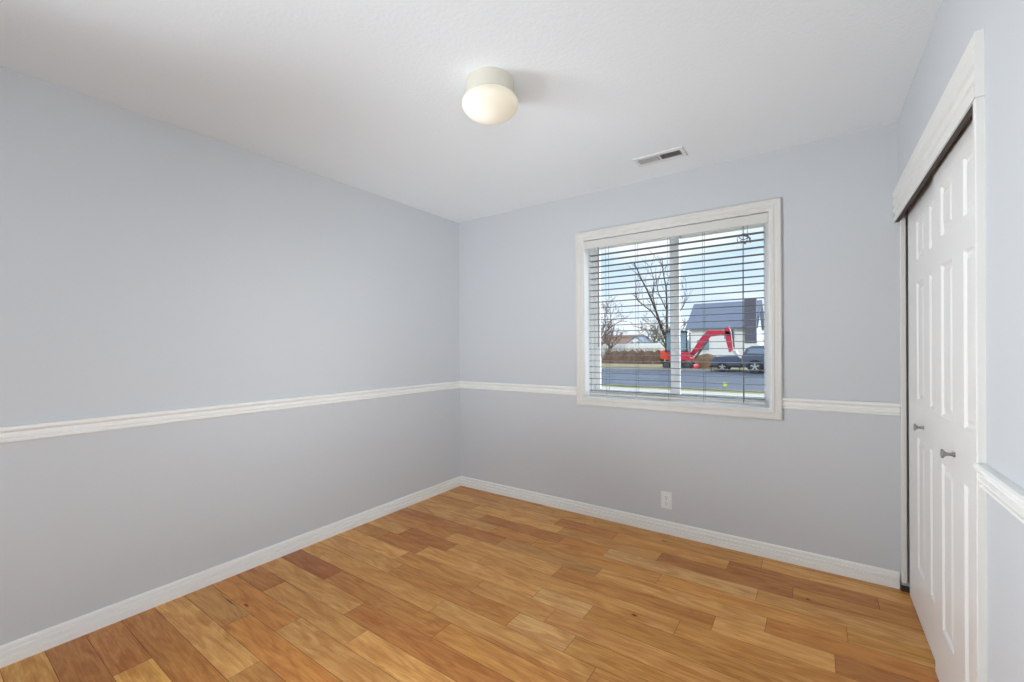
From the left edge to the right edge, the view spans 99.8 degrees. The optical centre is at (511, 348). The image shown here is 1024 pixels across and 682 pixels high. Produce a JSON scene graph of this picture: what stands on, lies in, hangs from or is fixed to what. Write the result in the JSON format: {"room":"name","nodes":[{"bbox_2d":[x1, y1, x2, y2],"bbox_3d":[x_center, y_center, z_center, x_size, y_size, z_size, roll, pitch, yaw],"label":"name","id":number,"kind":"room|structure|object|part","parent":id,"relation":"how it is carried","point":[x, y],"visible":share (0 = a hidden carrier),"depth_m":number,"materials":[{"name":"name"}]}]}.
{"room":"empty bedroom","nodes":[
{"label":"empty bedroom","id":0,"kind":"room"},
{"bbox_2d":[0,66,460,645],"bbox_3d":[-1.611,0.178,2.548,0.150,2.910,4.100,0,0,35],"label":"wall","id":1,"kind":"structure","parent":0,"point":[148,264],"depth_m":2.26,"materials":[{"name":"grey paint"}]},
{"bbox_2d":[0,381,459,442],"bbox_3d":[-1.552,0.345,2.478,0.024,0.065,3.750,0,0,35],"label":"trim","id":2,"kind":"structure","parent":1,"relation":"attached to","point":[79,426],"depth_m":2.26,"materials":[{"name":"paint"}]},
{"bbox_2d":[0,476,460,667],"bbox_3d":[-1.549,1.240,2.484,0.015,0.085,3.750,0,0,35],"label":"baseboard","id":3,"kind":"structure","parent":1,"relation":"attached to","point":[14,651],"depth_m":2.26,"materials":[{"name":"paint"}]},
{"bbox_2d":[0,486,938,681],"bbox_3d":[0.001,1.299,1.426,3.767,0.050,3.846,0,0,35],"label":"floor","id":4,"kind":"structure","parent":0,"point":[460,583],"depth_m":2.05,"materials":[{"name":"brown wood"}]},
{"bbox_2d":[0,0,942,222],"bbox_3d":[-0.032,-1.226,1.399,3.767,0.120,3.750,0,0,35],"label":"ceiling","id":5,"kind":"structure","parent":0,"point":[366,95],"depth_m":1.84,"materials":[{"name":"white paint"}]},
{"bbox_2d":[462,66,517,124],"bbox_3d":[-0.095,-1.087,1.889,0.247,0.160,0.247,0,0,35],"label":"ceiling light","id":6,"kind":"object","parent":5,"relation":"attached to","point":[489,98],"visible":1,"depth_m":1.81,"materials":[{"name":"glass"}]},
{"bbox_2d":[632,146,687,166],"bbox_3d":[0.906,-1.173,2.645,0.295,0.007,0.136,0,0,35],"label":"ceiling vent","id":7,"kind":"object","parent":5,"relation":"in","point":[678,152],"visible":1,"depth_m":2.64,"materials":[{"name":"metal"}]},
{"bbox_2d":[459,122,909,587],"bbox_3d":[1.133,0.155,3.005,3.817,2.910,0.200,0,0,35],"label":"wall","id":8,"kind":"structure","parent":0,"point":[826,483],"depth_m":2.68,"materials":[{"name":"grey paint"}]},
{"bbox_2d":[460,381,576,394],"bbox_3d":[0.005,0.329,3.661,1.204,0.065,0.024,0,0,35],"label":"trim","id":9,"kind":"structure","parent":8,"relation":"attached to","point":[566,390],"depth_m":3.61,"materials":[{"name":"paint"}]},
{"bbox_2d":[661,491,671,508],"bbox_3d":[1.052,1.033,2.942,0.070,0.115,0.008,0,0,35],"label":"wall outlet","id":10,"kind":"object","parent":8,"relation":"attached to","point":[666,497],"visible":1,"depth_m":2.94,"materials":[{"name":"plastic"}]},
{"bbox_2d":[575,197,782,419],"bbox_3d":[1.101,-0.232,3.013,1.341,1.315,0.220,0,0,35],"label":"window","id":11,"kind":"structure","parent":8,"relation":"in","point":[585,352],"depth_m":2.95,"materials":[{"name":"paint"}]},
{"bbox_3d":[0.914,-0.231,3.201,0.636,1.132,0.025,0,0,35],"label":"sash","id":12,"kind":"part","parent":11,"relation":"part of","materials":[{"name":"white plastic"}]},
{"bbox_2d":[584,212,767,404],"bbox_3d":[1.066,-0.234,2.963,1.206,1.168,0.075,0,0,35],"label":"window blind","id":13,"kind":"object","parent":11,"relation":"attached to","point":[760,218],"visible":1,"depth_m":2.91,"materials":[{"name":"paint"}]},
{"bbox_3d":[0.714,-0.217,3.222,0.002,1.121,0.055,0,0,35],"label":"ladder cord","id":14,"kind":"part","parent":13,"relation":"part of","materials":[{"name":"white fabric"}]},
{"bbox_3d":[0.896,-0.218,3.094,0.002,1.121,0.055,0,0,35],"label":"ladder cord","id":15,"kind":"part","parent":13,"relation":"part of","materials":[{"name":"white fabric"}]},
{"bbox_3d":[1.081,-0.219,2.965,0.002,1.121,0.055,0,0,35],"label":"ladder cord","id":16,"kind":"part","parent":13,"relation":"part of","materials":[{"name":"white fabric"}]},
{"bbox_3d":[1.076,0.337,2.973,1.156,0.016,0.050,0,0,35],"label":"rail","id":17,"kind":"part","parent":13,"relation":"part of","materials":[{"name":"paint"}]},
{"bbox_3d":[1.262,-0.220,2.837,0.002,1.121,0.055,0,0,35],"label":"ladder cord","id":18,"kind":"part","parent":13,"relation":"part of","materials":[{"name":"white fabric"}]},
{"bbox_3d":[1.451,-0.221,2.705,0.002,1.121,0.055,0,0,35],"label":"ladder cord","id":19,"kind":"part","parent":13,"relation":"part of","materials":[{"name":"white fabric"}]},
{"bbox_3d":[1.437,-0.214,2.667,0.076,1.095,0.016,0,0,35],"label":"pull cord","id":20,"kind":"part","parent":13,"relation":"part of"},
{"bbox_3d":[1.377,-0.233,2.913,0.591,1.132,0.025,0,0,35],"label":"sash","id":21,"kind":"part","parent":11,"relation":"part of","materials":[{"name":"white plastic"}]},
{"bbox_2d":[461,476,899,588],"bbox_3d":[0.775,1.220,3.134,3.060,0.085,0.015,0,0,35],"label":"baseboard","id":22,"kind":"structure","parent":8,"relation":"attached to","point":[881,576],"depth_m":2.78,"materials":[{"name":"paint"}]},
{"bbox_2d":[782,397,900,415],"bbox_3d":[1.809,0.320,2.396,0.521,0.065,0.024,0,0,35],"label":"trim","id":23,"kind":"structure","parent":8,"relation":"attached to","point":[880,408],"depth_m":2.38,"materials":[{"name":"paint"}]},
{"bbox_2d":[901,585,909,592],"bbox_3d":[2.051,1.245,2.230,0.054,0.020,0.029,0,0,35],"label":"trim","id":24,"kind":"structure","parent":8,"relation":"attached to","point":[904,588],"depth_m":2.23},
{"bbox_2d":[897,0,1023,681],"bbox_3d":[0.992,0.049,0.691,0.110,2.440,3.750,0,0,35],"label":"wall","id":25,"kind":"structure","parent":0,"point":[956,22],"depth_m":1.02,"materials":[{"name":"grey paint"}]},
{"bbox_2d":[899,212,906,582],"bbox_3d":[2.030,0.241,2.236,0.022,1.940,0.030,0,0,35],"label":"trim","id":26,"kind":"structure","parent":25,"relation":"attached to","point":[902,223],"depth_m":2.23,"materials":[{"name":"paint"}]},
{"bbox_2d":[908,173,934,658],"bbox_3d":[1.809,0.272,1.908,0.052,1.960,0.698,0,0,35],"label":"door","id":27,"kind":"structure","parent":25,"relation":"in","point":[920,212],"depth_m":1.93,"materials":[{"name":"paint"}]},
{"bbox_3d":[1.791,0.347,1.898,0.032,0.031,0.031,0,0,35],"label":"knob","id":28,"kind":"part","parent":27,"relation":"part of","materials":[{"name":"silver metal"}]},
{"bbox_2d":[896,104,972,221],"bbox_3d":[1.654,-0.693,1.665,0.107,0.071,1.382,0,0,35],"label":"door track","id":29,"kind":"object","parent":25,"relation":"attached to","point":[969,113],"depth_m":1.47,"materials":[{"name":"grey metal"}]},
{"bbox_2d":[892,29,984,222],"bbox_3d":[1.604,-0.739,1.685,0.021,0.170,1.407,0,0,35],"label":"trim","id":30,"kind":"structure","parent":25,"relation":"attached to","point":[967,82],"depth_m":1.35,"materials":[{"name":"paint"}]},
{"bbox_2d":[933,114,974,681],"bbox_3d":[1.431,0.275,1.398,0.044,1.956,0.675,0,0,35],"label":"door","id":31,"kind":"structure","parent":25,"relation":"in","point":[953,176],"depth_m":1.42,"materials":[{"name":"paint"}]},
{"bbox_3d":[1.449,0.351,1.434,0.032,0.031,0.031,0,0,35],"label":"knob","id":32,"kind":"part","parent":31,"relation":"part of","materials":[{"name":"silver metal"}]},
{"bbox_2d":[973,95,986,681],"bbox_3d":[1.260,0.273,1.091,0.122,1.985,0.022,0,0,35],"label":"trim","id":33,"kind":"structure","parent":25,"relation":"attached to","point":[979,102],"depth_m":1.11,"materials":[{"name":"paint"}]},
{"bbox_2d":[973,463,1023,523],"bbox_3d":[0.535,0.336,0.155,0.024,0.065,2.344,0,0,35],"label":"trim","id":34,"kind":"structure","parent":25,"relation":"attached to","point":[1004,491],"depth_m":0.97,"materials":[{"name":"paint"}]},
{"label":"outside","id":35,"kind":"structure","parent":0,"visible":0},
{"bbox_3d":[46.398,1.177,105.662,280.000,0.340,219.750,0,0,35],"label":"ground","id":36,"kind":"structure","parent":35,"visible":0},
{"bbox_2d":[602,335,642,343],"bbox_3d":[21.875,-0.727,83.607,7.200,3.860,8.700,0,0,35],"label":"house","id":37,"kind":"structure","parent":36,"relation":"on","point":[624,340],"depth_m":81.31,"materials":[{"name":"white"}]},
{"bbox_2d":[627,337,652,342],"bbox_3d":[20.633,-0.371,68.601,2.500,3.260,6.300,0,0,35],"label":"house","id":38,"kind":"structure","parent":36,"relation":"on","point":[634,339],"depth_m":66.41,"materials":[{"name":"white"}]},
{"bbox_2d":[601,384,763,393],"bbox_3d":[7.622,1.552,15.567,120.000,0.060,1.300,0,0,35],"label":"strip","id":39,"kind":"object","parent":36,"relation":"on","point":[610,384],"depth_m":16.15,"materials":[{"name":"green plant"}]},
{"bbox_2d":[601,367,763,371],"bbox_3d":[15.576,1.426,26.905,160.000,0.120,0.700,0,0,35],"label":"kerb","id":40,"kind":"object","parent":36,"relation":"on","point":[601,367],"visible":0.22,"depth_m":29.26,"materials":[{"name":"concrete"}]},
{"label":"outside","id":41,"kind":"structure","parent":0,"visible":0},
{"bbox_2d":[601,368,763,390],"bbox_3d":[11.685,1.513,21.359,160.000,0.040,12.850,0,0,35],"label":"road","id":42,"kind":"structure","parent":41,"point":[642,376],"depth_m":21.59,"materials":[{"name":"grey asphalt"}]},
{"bbox_2d":[709,356,742,371],"bbox_3d":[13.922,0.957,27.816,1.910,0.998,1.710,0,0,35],"label":"car","id":43,"kind":"object","parent":42,"relation":"on","point":[718,358],"visible":0.82,"depth_m":27.18,"materials":[{"name":"metal"}]},
{"bbox_2d":[741,346,763,373],"bbox_3d":[16.168,0.617,25.108,4.839,1.660,1.920,0,0,35],"label":"suv","id":44,"kind":"object","parent":42,"relation":"on","point":[753,366],"visible":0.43,"depth_m":25.35,"materials":[{"name":"metal"}]},
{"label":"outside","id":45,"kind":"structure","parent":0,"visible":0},
{"bbox_2d":[601,386,763,396],"bbox_3d":[6.962,1.555,14.625,120.000,0.070,1.000,0,0,35],"label":"sidewalk","id":46,"kind":"structure","parent":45,"point":[602,387],"depth_m":15.34,"materials":[{"name":"concrete"}]},
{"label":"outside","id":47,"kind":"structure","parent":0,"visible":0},
{"bbox_2d":[601,357,747,368],"bbox_3d":[24.880,1.334,40.166,160.000,0.080,31.700,0,0,35],"label":"verge","id":48,"kind":"structure","parent":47,"point":[602,364],"depth_m":36.46,"materials":[{"name":"plant"}]},
{"bbox_2d":[601,326,630,351],"bbox_3d":[12.470,-0.683,51.794,5.576,4.223,3.463,-1,0,-24],"label":"bare tree","id":49,"kind":"object","parent":48,"relation":"on","point":[606,335],"visible":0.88,"depth_m":51.56,"materials":[{"name":"brown plant"}]},
{"bbox_2d":[601,296,631,356],"bbox_3d":[12.469,-3.305,61.212,10.943,9.407,9.825,-1,0,-21],"label":"bare tree","id":50,"kind":"object","parent":48,"relation":"on","point":[603,305],"visible":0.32,"depth_m":60.54,"materials":[{"name":"plant"}]},
{"bbox_2d":[601,346,663,363],"bbox_3d":[11.399,0.547,40.857,5.971,1.742,2.001,0,0,35],"label":"hedge","id":51,"kind":"object","parent":48,"relation":"on","point":[623,355],"visible":0.89,"depth_m":40.32,"materials":[{"name":"brown plant"}]},
{"bbox_2d":[602,343,664,354],"bbox_3d":[16.415,0.240,60.644,17.630,2.150,0.160,0,0,35],"label":"picket fence","id":52,"kind":"object","parent":48,"relation":"on","point":[648,346],"visible":0.24,"depth_m":60.08,"materials":[{"name":"white wood"}]},
{"bbox_2d":[629,313,665,341],"bbox_3d":[20.528,-2.215,61.409,6.344,7.101,6.669,0,0,35],"label":"bare tree","id":53,"kind":"object","parent":48,"relation":"on","point":[643,319],"visible":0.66,"depth_m":61.10,"materials":[{"name":"brown plant"}]},
{"bbox_2d":[628,250,691,360],"bbox_3d":[11.736,-3.230,34.440,5.090,9.394,2.767,0,0,35],"label":"bare tree","id":54,"kind":"object","parent":48,"relation":"on","point":[640,278],"visible":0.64,"depth_m":34.50,"materials":[{"name":"brown plant"}]},
{"bbox_2d":[647,318,689,347],"bbox_3d":[18.321,-1.200,49.358,5.704,5.180,5.146,0,0,35],"label":"bare tree","id":55,"kind":"object","parent":48,"relation":"on","point":[657,331],"visible":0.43,"depth_m":49.88,"materials":[{"name":"plant"}]},
{"bbox_2d":[660,326,738,367],"bbox_3d":[12.940,-0.032,29.902,4.945,2.897,1.600,0,0,35],"label":"excavator","id":56,"kind":"object","parent":48,"relation":"on","point":[685,360],"visible":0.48,"depth_m":29.74,"materials":[{"name":"metal"}]},
{"bbox_3d":[11.707,-0.500,30.476,1.440,1.250,0.910,0,0,35],"label":"cab glass","id":57,"kind":"part","parent":56,"relation":"part of","materials":[{"name":"glass"}]},
{"bbox_2d":[691,353,716,368],"bbox_3d":[14.281,0.892,31.509,3.338,1.100,2.117,0,0,35],"label":"pile","id":58,"kind":"object","parent":48,"relation":"on","point":[699,358],"visible":0.45,"depth_m":31.03,"materials":[{"name":"brown soil"}]},
{"bbox_2d":[685,299,763,360],"bbox_3d":[22.130,-1.759,44.542,6.400,6.160,8.350,0,0,35],"label":"house","id":59,"kind":"structure","parent":48,"relation":"on","point":[757,331],"depth_m":42.43,"materials":[{"name":"white"}]},
{"bbox_3d":[18.968,-0.349,42.809,1.100,1.000,0.020,0,0,35],"label":"pane","id":60,"kind":"part","parent":59,"relation":"part of","materials":[{"name":"glass"}]}
]}

